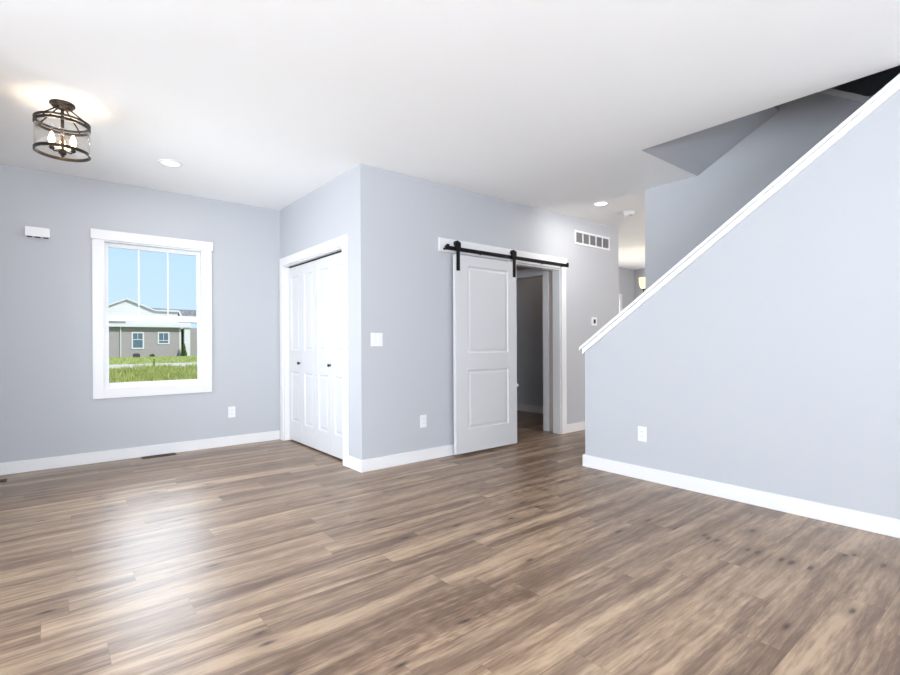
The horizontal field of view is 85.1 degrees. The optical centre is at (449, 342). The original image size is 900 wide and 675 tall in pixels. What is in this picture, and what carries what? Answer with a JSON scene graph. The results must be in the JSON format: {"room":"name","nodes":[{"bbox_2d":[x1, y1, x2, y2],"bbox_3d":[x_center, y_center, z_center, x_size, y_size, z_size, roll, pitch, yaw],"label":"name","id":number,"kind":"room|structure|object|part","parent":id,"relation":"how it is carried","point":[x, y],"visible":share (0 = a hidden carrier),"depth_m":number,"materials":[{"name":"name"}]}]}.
{"room":"empty living room","nodes":[
{"label":"empty living room","id":0,"kind":"room"},
{"bbox_2d":[0,164,633,462],"bbox_3d":[-0.140,-0.223,7.513,11.070,2.740,0.150,0,0,-39],"label":"wall","id":1,"kind":"structure","parent":0,"point":[48,408],"depth_m":4.75,"materials":[{"name":"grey paint"}]},
{"bbox_2d":[25,226,49,238],"bbox_3d":[-3.747,-1.000,4.455,0.176,0.091,0.044,0,0,-39],"label":"door chime","id":2,"kind":"object","parent":1,"relation":"attached to","point":[37,232],"visible":1,"depth_m":4.44,"materials":[{"name":"white plastic"}]},
{"bbox_2d":[0,430,279,474],"bbox_3d":[-3.148,1.107,4.955,2.865,0.108,0.014,0,0,-39],"label":"baseboard","id":3,"kind":"structure","parent":1,"relation":"attached to","point":[6,468],"depth_m":4.90,"materials":[{"name":"white paint"}]},
{"bbox_2d":[90,228,212,398],"bbox_3d":[-3.064,-0.277,5.096,1.088,1.640,0.148,0,0,-39],"label":"window","id":4,"kind":"structure","parent":1,"relation":"in","point":[101,239],"depth_m":5.02,"materials":[{"name":"white paint"}]},
{"bbox_3d":[-3.030,-1.050,5.050,1.088,0.095,0.028,0,0,-39],"label":"head casing","id":5,"kind":"part","parent":4,"relation":"part of","materials":[{"name":"white paint"}]},
{"bbox_3d":[-3.091,-0.607,5.127,0.863,0.766,0.028,0,0,-39],"label":"sash","id":6,"kind":"part","parent":4,"relation":"part of","materials":[{"name":"clear glass"}]},
{"bbox_3d":[-3.065,0.081,5.099,0.863,0.710,0.030,0,0,-39],"label":"sash","id":7,"kind":"part","parent":4,"relation":"part of","materials":[{"name":"white plastic"}]},
{"bbox_2d":[228,406,234,417],"bbox_3d":[-2.457,0.781,5.521,0.078,0.124,0.010,0,0,-39],"label":"wall outlet","id":8,"kind":"object","parent":1,"relation":"attached to","point":[231,410],"visible":1,"depth_m":5.52,"materials":[{"name":"white plastic"}]},
{"bbox_2d":[619,294,621,312],"bbox_3d":[2.804,0.048,9.877,2.200,2.170,0.140,0,0,-39],"label":"window","id":9,"kind":"structure","parent":1,"relation":"in","point":[620,295],"depth_m":10.47,"materials":[{"name":"white plastic"}]},
{"bbox_2d":[280,167,355,457],"bbox_3d":[-1.402,-0.217,5.194,0.115,2.740,1.855,0,0,-39],"label":"wall","id":10,"kind":"structure","parent":0,"point":[326,213],"depth_m":4.78,"materials":[{"name":"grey paint"}]},
{"bbox_2d":[289,261,315,448],"bbox_3d":[-1.672,0.130,5.525,0.067,2.012,0.744,0,0,-39],"label":"door","id":11,"kind":"structure","parent":10,"relation":"in","point":[302,337],"depth_m":5.49,"materials":[{"name":"white paint"}]},
{"bbox_2d":[279,234,348,466],"bbox_3d":[-1.442,0.077,5.230,0.133,2.152,1.707,0,0,-39],"label":"trim","id":12,"kind":"structure","parent":10,"relation":"attached to","point":[314,252],"depth_m":5.27,"materials":[{"name":"white paint"}]},
{"bbox_2d":[289,250,341,267],"bbox_3d":[-1.427,-0.889,5.245,0.035,0.012,1.483,0,0,-39],"label":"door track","id":13,"kind":"structure","parent":10,"relation":"attached to","point":[341,250],"depth_m":5.21,"materials":[{"name":"grey metal"}]},
{"bbox_2d":[315,252,342,458],"bbox_3d":[-1.199,0.128,4.944,0.067,2.012,0.744,0,0,-39],"label":"door","id":14,"kind":"structure","parent":10,"relation":"in","point":[328,270],"depth_m":4.97,"materials":[{"name":"white paint"}]},
{"bbox_2d":[348,455,362,472],"bbox_3d":[-0.860,1.096,4.434,0.014,0.108,0.259,0,0,-39],"label":"baseboard","id":15,"kind":"structure","parent":10,"relation":"attached to","point":[354,463],"depth_m":4.41,"materials":[{"name":"white paint"}]},
{"bbox_2d":[0,410,899,674],"bbox_3d":[1.987,1.196,3.443,12.920,0.120,9.140,0,0,-39],"label":"floor","id":16,"kind":"structure","parent":0,"point":[273,557],"depth_m":2.45,"materials":[{"name":"brown wood"}]},
{"bbox_2d":[141,453,176,458],"bbox_3d":[-2.978,1.157,5.016,0.305,0.006,0.097,0,0,-39],"label":"floor vent","id":17,"kind":"object","parent":16,"relation":"in","point":[167,454],"visible":1,"depth_m":5.02,"materials":[{"name":"black metal"}]},
{"bbox_2d":[0,0,899,269],"bbox_3d":[1.972,-1.833,3.443,12.920,0.460,9.140,0,0,-39],"label":"ceiling","id":18,"kind":"structure","parent":0,"point":[554,106],"depth_m":3.05,"materials":[{"name":"white paint"}]},
{"bbox_2d":[32,99,90,161],"bbox_3d":[-2.568,-1.404,3.249,0.304,0.353,0.304,0,0,-39],"label":"ceiling light","id":19,"kind":"object","parent":18,"relation":"attached to","point":[62,105],"visible":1,"depth_m":3.24,"materials":[{"name":"brown metal"}]},
{"bbox_3d":[-2.592,-1.336,3.190,0.037,0.078,0.037,0,0,-39],"label":"bulb","id":20,"kind":"part","parent":19,"relation":"part of","materials":[{"name":"white glass"}]},
{"bbox_3d":[-2.568,-1.387,3.249,0.024,0.318,0.023,0,0,-39],"label":"rod","id":21,"kind":"part","parent":19,"relation":"part of","materials":[{"name":"brown metal"}]},
{"bbox_3d":[-2.504,-1.336,3.258,0.037,0.078,0.037,0,0,-39],"label":"bulb","id":22,"kind":"part","parent":19,"relation":"part of","materials":[{"name":"white glass"}]},
{"bbox_2d":[158,159,181,166],"bbox_3d":[-2.462,-1.578,4.317,0.184,0.007,0.184,0,0,-39],"label":"recessed light","id":23,"kind":"object","parent":18,"relation":"in","point":[167,162],"visible":1,"depth_m":4.31,"materials":[{"name":"white plastic"}]},
{"bbox_2d":[593,201,608,205],"bbox_3d":[1.739,-1.598,5.647,0.176,0.007,0.176,0,0,-39],"label":"recessed light","id":24,"kind":"object","parent":18,"relation":"in","point":[602,203],"visible":1,"depth_m":5.63,"materials":[{"name":"white plastic"}]},
{"bbox_2d":[623,210,634,215],"bbox_3d":[2.199,-1.581,6.022,0.144,0.045,0.144,0,0,-39],"label":"smoke detector","id":25,"kind":"object","parent":18,"relation":"attached to","point":[626,213],"visible":1,"depth_m":5.98,"materials":[{"name":"white plastic"}]},
{"bbox_2d":[639,277,644,291],"bbox_3d":[3.498,-1.210,8.525,0.341,0.799,0.330,0,0,-39],"label":"chandelier","id":26,"kind":"object","parent":18,"relation":"hanging from","point":[641,279],"visible":0.28,"depth_m":8.49,"materials":[{"name":"beige glass"}]},
{"bbox_2d":[453,240,518,454],"bbox_3d":[0.404,0.045,5.199,0.914,2.148,0.056,0,0,-39],"label":"barn door","id":27,"kind":"structure","parent":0,"point":[484,290],"depth_m":5.15,"materials":[{"name":"white paint"}]},
{"bbox_2d":[354,163,618,459],"bbox_3d":[0.763,-0.228,5.686,4.095,2.740,0.115,0,0,-39],"label":"wall","id":28,"kind":"structure","parent":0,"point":[404,284],"depth_m":4.78,"materials":[{"name":"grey paint"}]},
{"bbox_2d":[371,333,382,345],"bbox_3d":[-0.662,-0.028,4.443,0.122,0.122,0.012,0,0,-39],"label":"light switch","id":29,"kind":"object","parent":28,"relation":"attached to","point":[376,338],"visible":1,"depth_m":4.44,"materials":[{"name":"white plastic"}]},
{"bbox_2d":[362,444,455,471],"bbox_3d":[-0.066,1.092,4.923,1.835,0.108,0.014,0,0,-39],"label":"baseboard","id":30,"kind":"structure","parent":28,"relation":"attached to","point":[377,463],"depth_m":4.63,"materials":[{"name":"white paint"}]},
{"bbox_2d":[420,415,426,427],"bbox_3d":[-0.258,0.764,4.770,0.076,0.122,0.010,0,0,-39],"label":"wall outlet","id":31,"kind":"object","parent":28,"relation":"attached to","point":[423,418],"visible":1,"depth_m":4.76,"materials":[{"name":"white plastic"}]},
{"bbox_2d":[567,421,584,432],"bbox_3d":[1.935,1.083,6.551,1.224,0.108,0.014,0,0,-39],"label":"baseboard","id":32,"kind":"structure","parent":28,"relation":"attached to","point":[579,426],"depth_m":6.28,"materials":[{"name":"white paint"}]},
{"bbox_2d":[574,230,609,250],"bbox_3d":[1.901,-1.359,6.533,0.783,0.180,0.014,0,0,-39],"label":"return air grille","id":33,"kind":"object","parent":28,"relation":"attached to","point":[595,237],"visible":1,"depth_m":6.52,"materials":[{"name":"white plastic"}]},
{"bbox_3d":[1.669,-1.358,6.347,0.136,0.127,0.009,0,0,-39],"label":"louver panel","id":34,"kind":"part","parent":33,"relation":"part of","materials":[{"name":"grey metal"}]},
{"bbox_3d":[1.786,-1.358,6.442,0.127,0.127,0.009,0,0,-39],"label":"louver panel","id":35,"kind":"part","parent":33,"relation":"part of","materials":[{"name":"grey metal"}]},
{"bbox_3d":[1.900,-1.359,6.535,0.127,0.127,0.009,0,0,-39],"label":"louver panel","id":36,"kind":"part","parent":33,"relation":"part of","materials":[{"name":"grey metal"}]},
{"bbox_3d":[2.013,-1.359,6.627,0.127,0.127,0.009,0,0,-39],"label":"louver panel","id":37,"kind":"part","parent":33,"relation":"part of","materials":[{"name":"grey metal"}]},
{"bbox_3d":[2.130,-1.360,6.722,0.136,0.127,0.009,0,0,-39],"label":"louver panel","id":38,"kind":"part","parent":33,"relation":"part of","materials":[{"name":"grey metal"}]},
{"bbox_2d":[591,317,596,325],"bbox_3d":[1.919,-0.281,6.536,0.116,0.112,0.025,0,0,-39],"label":"thermostat","id":39,"kind":"object","parent":28,"relation":"attached to","point":[593,319],"visible":1,"depth_m":6.52,"materials":[{"name":"white plastic"}]},
{"bbox_2d":[516,276,542,406],"bbox_3d":[1.685,-0.232,7.707,0.115,2.740,1.855,0,0,-39],"label":"wall","id":40,"kind":"structure","parent":0,"point":[529,292],"depth_m":8.07,"materials":[{"name":"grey paint"}]},
{"bbox_2d":[517,404,542,413],"bbox_3d":[1.641,1.084,7.666,0.014,0.108,1.855,0,0,-39],"label":"baseboard","id":41,"kind":"structure","parent":40,"relation":"attached to","point":[529,408],"depth_m":8.05,"materials":[{"name":"white paint"}]},
{"bbox_2d":[516,266,552,431],"bbox_3d":[0.801,-0.228,6.987,0.115,2.740,1.855,0,0,-39],"label":"wall","id":42,"kind":"structure","parent":0,"point":[517,267],"depth_m":6.29,"materials":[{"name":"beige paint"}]},
{"bbox_2d":[438,237,566,433],"bbox_3d":[0.646,0.045,5.575,2.040,2.196,0.137,0,0,-39],"label":"door frame","id":43,"kind":"structure","parent":42,"relation":"attached to","point":[559,319],"depth_m":6.11,"materials":[{"name":"white paint"}]},
{"bbox_2d":[443,244,568,267],"bbox_3d":[0.691,-0.951,5.470,1.945,0.056,0.088,0,0,-39],"label":"barn door track","id":44,"kind":"object","parent":43,"relation":"attached to","point":[447,246],"visible":0.95,"depth_m":5.34,"materials":[{"name":"black metal"}]},
{"bbox_2d":[516,269,548,430],"bbox_3d":[1.005,0.079,6.723,0.133,2.125,0.980,0,0,-39],"label":"trim","id":45,"kind":"structure","parent":42,"relation":"attached to","point":[528,273],"depth_m":6.34,"materials":[{"name":"white paint"}]},
{"bbox_2d":[634,268,644,299],"bbox_3d":[6.932,-0.257,7.474,0.150,2.740,8.840,0,0,-39],"label":"wall","id":46,"kind":"structure","parent":0,"point":[638,273],"depth_m":10.79,"materials":[{"name":"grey paint"}]},
{"bbox_2d":[585,89,899,518],"bbox_3d":[3.092,-0.239,2.339,0.115,2.740,5.722,0,0,-39],"label":"wall","id":47,"kind":"structure","parent":0,"point":[770,362],"depth_m":3.29,"materials":[{"name":"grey paint"}]},
{"bbox_2d":[638,426,646,441],"bbox_3d":[1.599,0.760,4.080,0.010,0.124,0.078,0,0,-39],"label":"wall outlet","id":48,"kind":"object","parent":47,"relation":"attached to","point":[642,431],"visible":1,"depth_m":4.08,"materials":[{"name":"white plastic"}]},
{"bbox_2d":[579,74,899,353],"bbox_3d":[1.990,-0.760,3.691,0.171,1.726,2.328,0,0,-39],"label":"trim","id":49,"kind":"structure","parent":47,"relation":"attached to","point":[893,86],"depth_m":3.39,"materials":[{"name":"white paint"}]},
{"bbox_2d":[583,454,899,537],"bbox_3d":[3.086,1.077,2.343,0.129,0.108,5.744,0,0,-39],"label":"baseboard","id":50,"kind":"structure","parent":47,"relation":"attached to","point":[879,524],"depth_m":3.40,"materials":[{"name":"white paint"}]},
{"bbox_2d":[645,92,863,290],"bbox_3d":[3.892,-0.543,2.973,0.115,3.340,5.695,0,0,-39],"label":"wall","id":51,"kind":"structure","parent":0,"point":[679,215],"depth_m":4.50,"materials":[{"name":"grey paint"}]},
{"bbox_2d":[819,88,870,102],"bbox_3d":[3.078,-2.013,3.965,0.155,0.496,0.652,0,0,-39],"label":"trim","id":52,"kind":"structure","parent":51,"relation":"attached to","point":[838,93],"depth_m":3.83,"materials":[{"name":"white paint"}]},
{"bbox_2d":[832,65,899,96],"bbox_3d":[7.024,-3.163,6.955,0.100,2.450,8.100,0,0,-39],"label":"wall","id":53,"kind":"structure","parent":0,"point":[869,85],"depth_m":7.55,"materials":[{"name":"black paint"}]},
{"label":"outside","id":54,"kind":"structure","parent":0,"visible":0},
{"bbox_2d":[109,356,196,382],"bbox_3d":[-68.441,1.775,115.775,200.000,0.300,254.000,0,0,-39],"label":"ground","id":55,"kind":"structure","parent":54,"point":[168,360],"depth_m":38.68,"materials":[{"name":"green plant"}]},
{"bbox_2d":[108,298,196,357],"bbox_3d":[-39.366,-1.448,48.583,29.870,5.982,10.150,0,0,-39],"label":"house","id":56,"kind":"structure","parent":55,"relation":"on","point":[126,338],"depth_m":49.89,"materials":[{"name":"grey"}]},
{"bbox_3d":[-31.364,-0.209,49.248,0.818,1.450,0.010,0,0,-39],"label":"pane","id":57,"kind":"part","parent":56,"relation":"part of","materials":[{"name":"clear glass"}]},
{"bbox_3d":[-41.310,-3.566,47.331,25.288,1.728,8.850,0,0,-39],"label":"rake trim","id":58,"kind":"part","parent":56,"relation":"part of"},
{"bbox_3d":[-29.608,-0.461,50.678,0.824,1.009,0.010,0,0,-39],"label":"pane","id":59,"kind":"part","parent":56,"relation":"part of","materials":[{"name":"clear glass"}]},
{"bbox_2d":[180,343,186,355],"bbox_3d":[-27.830,0.726,51.246,0.706,1.426,0.667,0,0,-39],"label":"shrub","id":60,"kind":"object","parent":55,"relation":"on","point":[184,353],"visible":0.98,"depth_m":51.18,"materials":[{"name":"green plant"}]},
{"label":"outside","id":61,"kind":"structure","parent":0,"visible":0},
{"bbox_2d":[109,362,196,368],"bbox_3d":[-5.567,1.313,38.529,160.000,0.020,7.600,0,0,-39],"label":"street","id":62,"kind":"structure","parent":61,"point":[174,364],"depth_m":30.40,"materials":[{"name":"grey concrete"}]}
]}

